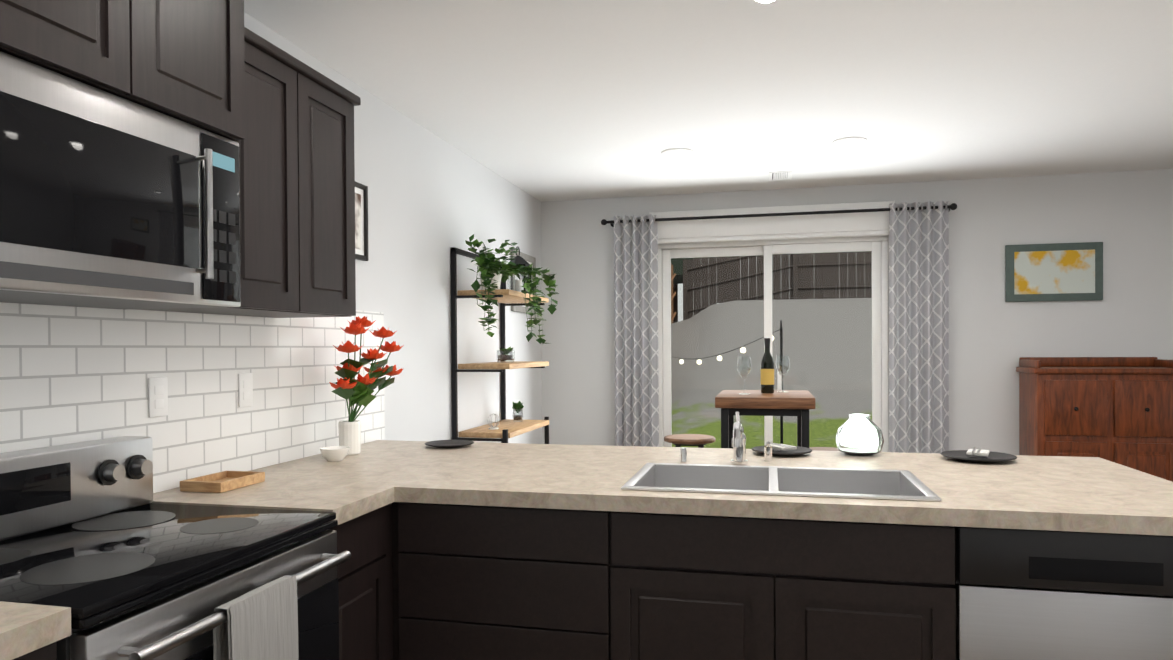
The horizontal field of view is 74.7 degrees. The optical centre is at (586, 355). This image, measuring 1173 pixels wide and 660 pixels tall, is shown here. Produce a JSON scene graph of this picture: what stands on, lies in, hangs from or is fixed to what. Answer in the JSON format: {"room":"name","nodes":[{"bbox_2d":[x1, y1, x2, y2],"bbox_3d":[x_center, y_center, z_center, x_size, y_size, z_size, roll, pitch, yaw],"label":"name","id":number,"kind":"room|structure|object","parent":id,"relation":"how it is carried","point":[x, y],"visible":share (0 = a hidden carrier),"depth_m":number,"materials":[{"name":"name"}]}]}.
{"room":"kitchen","nodes":[
{"label":"kitchen","id":0,"kind":"room"},
{"bbox_2d":[244,12,541,443],"bbox_3d":[-1.175,0.065,2.921,0.150,2.487,6.810,0,1,13],"label":"wall","id":1,"kind":"structure","parent":0,"point":[433,198],"depth_m":4.09,"materials":[{"name":"paint"}]},
{"bbox_2d":[0,0,163,111],"bbox_3d":[-1.212,-0.817,1.550,0.394,0.514,0.434,0,1,13],"label":"upper cabinet","id":2,"kind":"object","parent":1,"relation":"attached to","point":[115,47],"depth_m":1.58,"materials":[{"name":"brown wood"}]},
{"bbox_2d":[0,51,240,309],"bbox_3d":[-1.162,-0.341,1.706,0.418,0.434,0.750,0,1,13],"label":"microwave","id":3,"kind":"object","parent":2,"relation":"attached to","point":[109,200],"visible":1,"depth_m":1.63,"materials":[{"name":"metal"}]},
{"bbox_2d":[0,302,384,492],"bbox_3d":[-1.233,0.106,2.332,0.007,0.584,2.535,0,1,13],"label":"tile backsplash","id":4,"kind":"structure","parent":1,"relation":"attached to","point":[69,374],"depth_m":2.34,"materials":[{"name":"white tile"}]},
{"bbox_2d":[148,377,167,417],"bbox_3d":[-1.246,0.121,2.240,0.008,0.114,0.070,0,1,13],"label":"electrical outlet","id":5,"kind":"object","parent":4,"relation":"attached to","point":[158,396],"visible":1,"depth_m":2.23,"materials":[{"name":"white plastic"}]},
{"bbox_2d":[238,373,252,406],"bbox_3d":[-1.158,0.117,2.615,0.008,0.114,0.070,0,1,13],"label":"electrical outlet","id":6,"kind":"object","parent":4,"relation":"attached to","point":[245,389],"visible":1,"depth_m":2.61,"materials":[{"name":"white plastic"}]},
{"bbox_2d":[160,0,255,147],"bbox_3d":[-1.139,-0.820,1.859,0.394,0.514,0.434,0,1,13],"label":"upper cabinet","id":7,"kind":"object","parent":1,"relation":"attached to","point":[210,54],"depth_m":1.91,"materials":[{"name":"brown wood"}]},
{"bbox_2d":[135,34,315,317],"bbox_3d":[-1.077,-0.519,2.279,0.319,0.775,0.395,0,1,13],"label":"upper cabinet","id":8,"kind":"object","parent":1,"relation":"attached to","point":[283,119],"depth_m":2.29,"materials":[{"name":"brown wood"}]},
{"bbox_2d":[316,71,359,316],"bbox_3d":[-1.013,-0.522,2.550,0.319,0.775,0.395,0,1,13],"label":"upper cabinet","id":9,"kind":"object","parent":1,"relation":"attached to","point":[335,161],"depth_m":2.58,"materials":[{"name":"brown wood"}]},
{"bbox_2d":[355,181,368,260],"bbox_3d":[-1.017,-0.581,3.219,0.022,0.330,0.375,0,1,13],"label":"framed picture","id":10,"kind":"object","parent":1,"relation":"attached to","point":[361,221],"visible":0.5,"depth_m":3.36},
{"bbox_2d":[510,249,535,313],"bbox_3d":[-0.455,-0.526,5.591,0.022,0.430,0.530,0,1,13],"label":"picture","id":11,"kind":"object","parent":1,"relation":"attached to","point":[529,259],"visible":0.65,"depth_m":5.57},
{"bbox_2d":[244,0,1172,201],"bbox_3d":[1.712,-1.240,2.224,6.100,0.100,6.810,0,1,13],"label":"ceiling","id":12,"kind":"structure","parent":0,"point":[549,100],"depth_m":3.39,"materials":[{"name":"paint"}]},
{"bbox_2d":[661,148,692,156],"bbox_3d":[0.537,-1.198,4.553,0.190,0.011,0.190,0,1,13],"label":"recessed light","id":13,"kind":"object","parent":12,"relation":"in","point":[678,152],"visible":1,"depth_m":4.54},
{"bbox_2d":[769,171,792,180],"bbox_3d":[1.308,-1.209,5.187,0.150,0.010,0.250,0,1,13],"label":"ceiling vent","id":14,"kind":"object","parent":12,"relation":"in","point":[782,175],"visible":1,"depth_m":5.17,"materials":[{"name":"metal"}]},
{"bbox_2d":[832,137,866,146],"bbox_3d":[1.483,-1.202,4.339,0.190,0.011,0.190,0,1,13],"label":"recessed light","id":15,"kind":"object","parent":12,"relation":"in","point":[848,141],"visible":1,"depth_m":4.33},
{"bbox_2d":[541,169,1172,454],"bbox_3d":[2.486,0.019,5.476,5.800,2.487,0.150,0,1,13],"label":"wall","id":16,"kind":"structure","parent":0,"point":[1125,218],"depth_m":5.33,"materials":[{"name":"paint"}]},
{"bbox_2d":[649,200,894,243],"bbox_3d":[1.329,-0.969,5.636,1.740,0.242,0.045,0,1,13],"label":"blind valance","id":17,"kind":"object","parent":16,"relation":"attached to","point":[791,227],"visible":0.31,"depth_m":5.61,"materials":[{"name":"white plastic"}]},
{"bbox_2d":[658,235,888,451],"bbox_3d":[1.359,0.198,5.745,1.674,2.137,0.100,0,1,13],"label":"sliding glass door","id":18,"kind":"structure","parent":16,"relation":"in","point":[877,246],"depth_m":5.70,"materials":[{"name":"white plastic"}]},
{"bbox_2d":[601,201,956,452],"bbox_3d":[1.338,0.083,5.595,2.498,2.280,0.144,0,1,13],"label":"curtains","id":19,"kind":"object","parent":16,"relation":"attached to","point":[918,327],"visible":0.9,"depth_m":5.37,"materials":[{"name":"grey fabric"}]},
{"bbox_2d":[1005,242,1102,301],"bbox_3d":[3.168,-0.564,5.216,0.590,0.390,0.027,0,1,13],"label":"framed picture","id":20,"kind":"object","parent":16,"relation":"attached to","point":[1056,272],"visible":0.98,"depth_m":5.20},
{"bbox_3d":[1.727,1.327,2.248,6.100,0.060,6.810,0,1,13],"label":"floor","id":21,"kind":"structure","parent":0,"visible":0},
{"bbox_2d":[13,641,56,659],"bbox_3d":[-1.187,0.890,1.180,0.616,0.868,0.292,0,1,13],"label":"base cabinet","id":22,"kind":"object","parent":21,"relation":"on","point":[48,652],"depth_m":1.22,"materials":[{"name":"black wood"}]},
{"bbox_2d":[0,601,70,659],"bbox_3d":[-1.178,0.431,1.172,0.642,0.045,0.296,0,1,13],"label":"countertop","id":23,"kind":"structure","parent":22,"relation":"on","point":[25,628],"depth_m":1.19,"materials":[{"name":"stone"}]},
{"bbox_2d":[0,436,350,659],"bbox_3d":[-1.004,0.771,1.681,0.726,1.095,0.752,0,1,13],"label":"range","id":24,"kind":"object","parent":21,"relation":"on","point":[108,551],"visible":0.98,"depth_m":1.66,"materials":[{"name":"metal"}]},
{"bbox_2d":[328,504,388,659],"bbox_3d":[-0.933,0.879,2.252,0.616,0.868,0.373,0,1,13],"label":"base cabinet","id":25,"kind":"object","parent":21,"relation":"on","point":[363,580],"depth_m":2.20,"materials":[{"name":"black wood"}]},
{"bbox_2d":[152,492,343,524],"bbox_3d":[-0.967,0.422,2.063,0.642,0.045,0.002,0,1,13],"label":"countertop","id":26,"kind":"structure","parent":25,"relation":"on","point":[180,498],"depth_m":2.10,"materials":[{"name":"stone"}]},
{"bbox_2d":[451,234,558,443],"bbox_3d":[-0.434,0.300,4.573,0.520,1.978,1.069,0,1,13],"label":"shelf unit","id":27,"kind":"object","parent":21,"relation":"on","point":[495,273],"visible":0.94,"depth_m":4.34,"materials":[{"name":"black metal"}]},
{"bbox_2d":[487,413,499,429],"bbox_3d":[-0.542,0.383,4.486,0.065,0.092,0.074,0,1,13],"label":"ornament","id":28,"kind":"object","parent":27,"relation":"on","point":[493,428],"visible":1,"depth_m":4.48,"materials":[{"name":"clear glass"}]},
{"bbox_2d":[497,346,514,362],"bbox_3d":[-0.493,-0.007,4.696,0.110,0.098,0.110,0,1,13],"label":"succulent plant","id":29,"kind":"object","parent":27,"relation":"on","point":[506,355],"visible":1,"depth_m":4.67,"materials":[{"name":"green plant"}]},
{"bbox_2d":[504,246,531,292],"bbox_3d":[-0.439,-0.539,4.935,0.170,0.326,0.170,0,1,13],"label":"lantern","id":30,"kind":"object","parent":27,"relation":"on","point":[517,284],"visible":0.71,"depth_m":4.91,"materials":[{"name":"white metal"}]},
{"bbox_2d":[512,401,523,421],"bbox_3d":[-0.442,0.359,4.951,0.075,0.130,0.078,0,1,13],"label":"plant","id":31,"kind":"object","parent":27,"relation":"on","point":[518,407],"visible":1,"depth_m":4.93,"materials":[{"name":"green plant"}]},
{"bbox_2d":[401,502,664,659],"bbox_3d":[-0.151,0.871,2.563,0.714,0.868,0.632,0,1,13],"label":"base cabinet","id":32,"kind":"object","parent":21,"relation":"on","point":[423,581],"depth_m":2.25,"materials":[{"name":"black wood"}]},
{"bbox_2d":[196,412,1172,535],"bbox_3d":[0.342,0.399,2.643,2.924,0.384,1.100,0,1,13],"label":"countertop","id":33,"kind":"structure","parent":32,"relation":"on","point":[1056,492],"depth_m":2.36,"materials":[{"name":"stone"}]},
{"bbox_2d":[180,471,264,492],"bbox_3d":[-1.102,0.382,2.337,0.140,0.030,0.200,0,1,13],"label":"wood tray","id":34,"kind":"object","parent":33,"relation":"on","point":[222,481],"visible":1,"depth_m":2.30,"materials":[{"name":"brown wood"}]},
{"bbox_2d":[320,446,349,461],"bbox_3d":[-0.936,0.367,2.863,0.106,0.048,0.108,0,1,13],"label":"bowl","id":35,"kind":"object","parent":33,"relation":"on","point":[334,453],"visible":1,"depth_m":2.83,"materials":[{"name":"white ceramic"}]},
{"bbox_2d":[329,316,403,454],"bbox_3d":[-0.887,0.115,3.083,0.161,0.549,0.475,0,1,13],"label":"flower vase","id":36,"kind":"object","parent":33,"relation":"on","point":[359,391],"visible":0.98,"depth_m":3.03,"materials":[{"name":"white ceramic"}]},
{"bbox_2d":[425,440,473,447],"bbox_3d":[-0.583,0.377,3.272,0.210,0.016,0.210,0,1,13],"label":"plate","id":37,"kind":"object","parent":33,"relation":"on","point":[448,443],"visible":1,"depth_m":3.29,"materials":[{"name":"grey ceramic"}]},
{"bbox_2d":[679,412,772,464],"bbox_3d":[0.478,0.295,2.674,0.330,0.179,0.357,0,1,13],"label":"faucet","id":38,"kind":"object","parent":33,"relation":"on","point":[739,438],"depth_m":2.74,"materials":[{"name":"silver metal"}]},
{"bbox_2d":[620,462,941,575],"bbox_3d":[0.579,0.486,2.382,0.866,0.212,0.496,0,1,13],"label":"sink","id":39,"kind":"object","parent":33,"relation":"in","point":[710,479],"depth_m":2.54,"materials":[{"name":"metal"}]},
{"bbox_2d":[752,442,812,455],"bbox_3d":[0.755,0.362,2.976,0.230,0.035,0.230,0,1,13],"label":"plate setting","id":40,"kind":"object","parent":33,"relation":"on","point":[783,450],"visible":0.79,"depth_m":2.96,"materials":[{"name":"grey ceramic"}]},
{"bbox_2d":[836,414,883,455],"bbox_3d":[1.045,0.303,2.943,0.176,0.152,0.176,0,1,13],"label":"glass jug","id":41,"kind":"object","parent":33,"relation":"on","point":[859,435],"visible":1,"depth_m":2.88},
{"bbox_2d":[940,447,1017,462],"bbox_3d":[1.420,0.360,2.788,0.250,0.035,0.250,0,1,13],"label":"plate setting","id":42,"kind":"object","parent":33,"relation":"on","point":[979,455],"visible":1,"depth_m":2.78,"materials":[{"name":"grey ceramic"}]},
{"bbox_2d":[664,434,715,447],"bbox_3d":[0.672,0.902,5.005,0.355,0.754,0.355,0,1,13],"label":"stool","id":43,"kind":"object","parent":21,"relation":"on","point":[698,440],"visible":0.17,"depth_m":4.91,"materials":[{"name":"brown wood"}]},
{"bbox_2d":[715,390,815,448],"bbox_3d":[1.028,0.750,4.426,0.520,1.063,0.720,0,1,13],"label":"bar table","id":44,"kind":"object","parent":21,"relation":"on","point":[799,404],"visible":0.52,"depth_m":4.11,"materials":[{"name":"brown wood"}]},
{"bbox_2d":[737,356,750,394],"bbox_3d":[0.891,0.111,4.349,0.080,0.215,0.080,0,1,13],"label":"wine glass","id":45,"kind":"object","parent":44,"relation":"on","point":[742,370],"visible":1,"depth_m":4.34,"materials":[{"name":"clear glass"}]},
{"bbox_2d":[760,338,773,392],"bbox_3d":[1.045,0.058,4.446,0.078,0.317,0.078,0,1,13],"label":"wine bottle","id":46,"kind":"object","parent":44,"relation":"on","point":[767,373],"visible":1,"depth_m":4.42,"materials":[{"name":"black glass"}]},
{"bbox_2d":[776,356,789,391],"bbox_3d":[1.154,0.108,4.523,0.080,0.215,0.080,0,1,13],"label":"wine glass","id":47,"kind":"object","parent":44,"relation":"on","point":[782,367],"visible":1,"depth_m":4.51,"materials":[{"name":"clear glass"}]},
{"bbox_2d":[633,526,955,659],"bbox_3d":[0.583,0.973,2.390,0.911,0.660,0.632,0,1,13],"label":"base cabinet","id":48,"kind":"object","parent":21,"relation":"on","point":[700,594],"depth_m":2.07,"materials":[{"name":"black wood"}]},
{"bbox_2d":[809,447,838,450],"bbox_3d":[1.341,0.905,4.290,0.344,0.754,0.342,0,1,13],"label":"stool","id":49,"kind":"object","parent":21,"relation":"on","point":[824,448],"visible":0.02,"depth_m":4.36,"materials":[{"name":"brown wood"}]},
{"bbox_2d":[955,526,1172,659],"bbox_3d":[1.326,0.867,2.203,0.614,0.866,0.632,0,1,13],"label":"dishwasher","id":50,"kind":"object","parent":21,"relation":"on","point":[1022,594],"visible":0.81,"depth_m":1.91,"materials":[{"name":"metal"}]},
{"bbox_2d":[1016,357,1172,481],"bbox_3d":[3.317,0.637,4.979,0.860,1.250,0.407,0,1,13],"label":"cabinet","id":51,"kind":"object","parent":21,"relation":"on","point":[1118,410],"visible":0.58,"depth_m":4.83,"materials":[{"name":"brown wood"}]},
{"label":"outside","id":52,"kind":"structure","parent":0,"visible":0},
{"bbox_2d":[671,298,871,448],"bbox_3d":[-0.571,-0.091,26.855,42.000,2.450,40.030,0,1,13],"label":"yard","id":53,"kind":"structure","parent":52,"point":[740,315],"depth_m":12.90,"materials":[{"name":"concrete"}]},
{"bbox_2d":[671,265,675,323],"bbox_3d":[-1.609,-0.435,15.617,6.260,3.258,6.388,0,1,13],"label":"fence","id":54,"kind":"object","parent":53,"relation":"on","point":[672,293],"depth_m":17.58,"materials":[{"name":"brown wood"}]},
{"bbox_2d":[695,337,763,364],"label":"string lights","id":55,"kind":"object","parent":53,"relation":"on","point":[741,350],"depth_m":8.08,"materials":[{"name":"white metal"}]},
{"bbox_2d":[671,256,822,322],"bbox_3d":[4.429,-12.286,28.785,18.267,22.943,14.613,0,1,13],"label":"trees","id":56,"kind":"object","parent":53,"relation":"on","point":[679,270],"depth_m":23.74,"materials":[{"name":"green plant"}]},
{"bbox_2d":[772,320,782,386],"label":"string lights","id":57,"kind":"object","parent":53,"relation":"on","point":[781,351],"depth_m":6.67,"materials":[{"name":"black metal"}]},
{"bbox_2d":[683,251,871,319],"bbox_3d":[0.187,-1.343,17.162,24.050,2.878,3.740,0,1,13],"label":"fence","id":58,"kind":"object","parent":53,"relation":"on","point":[754,278],"depth_m":18.03,"materials":[{"name":"wood"}]},
{"bbox_2d":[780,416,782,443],"label":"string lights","id":59,"kind":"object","parent":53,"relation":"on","point":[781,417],"depth_m":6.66,"materials":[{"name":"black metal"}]}
]}

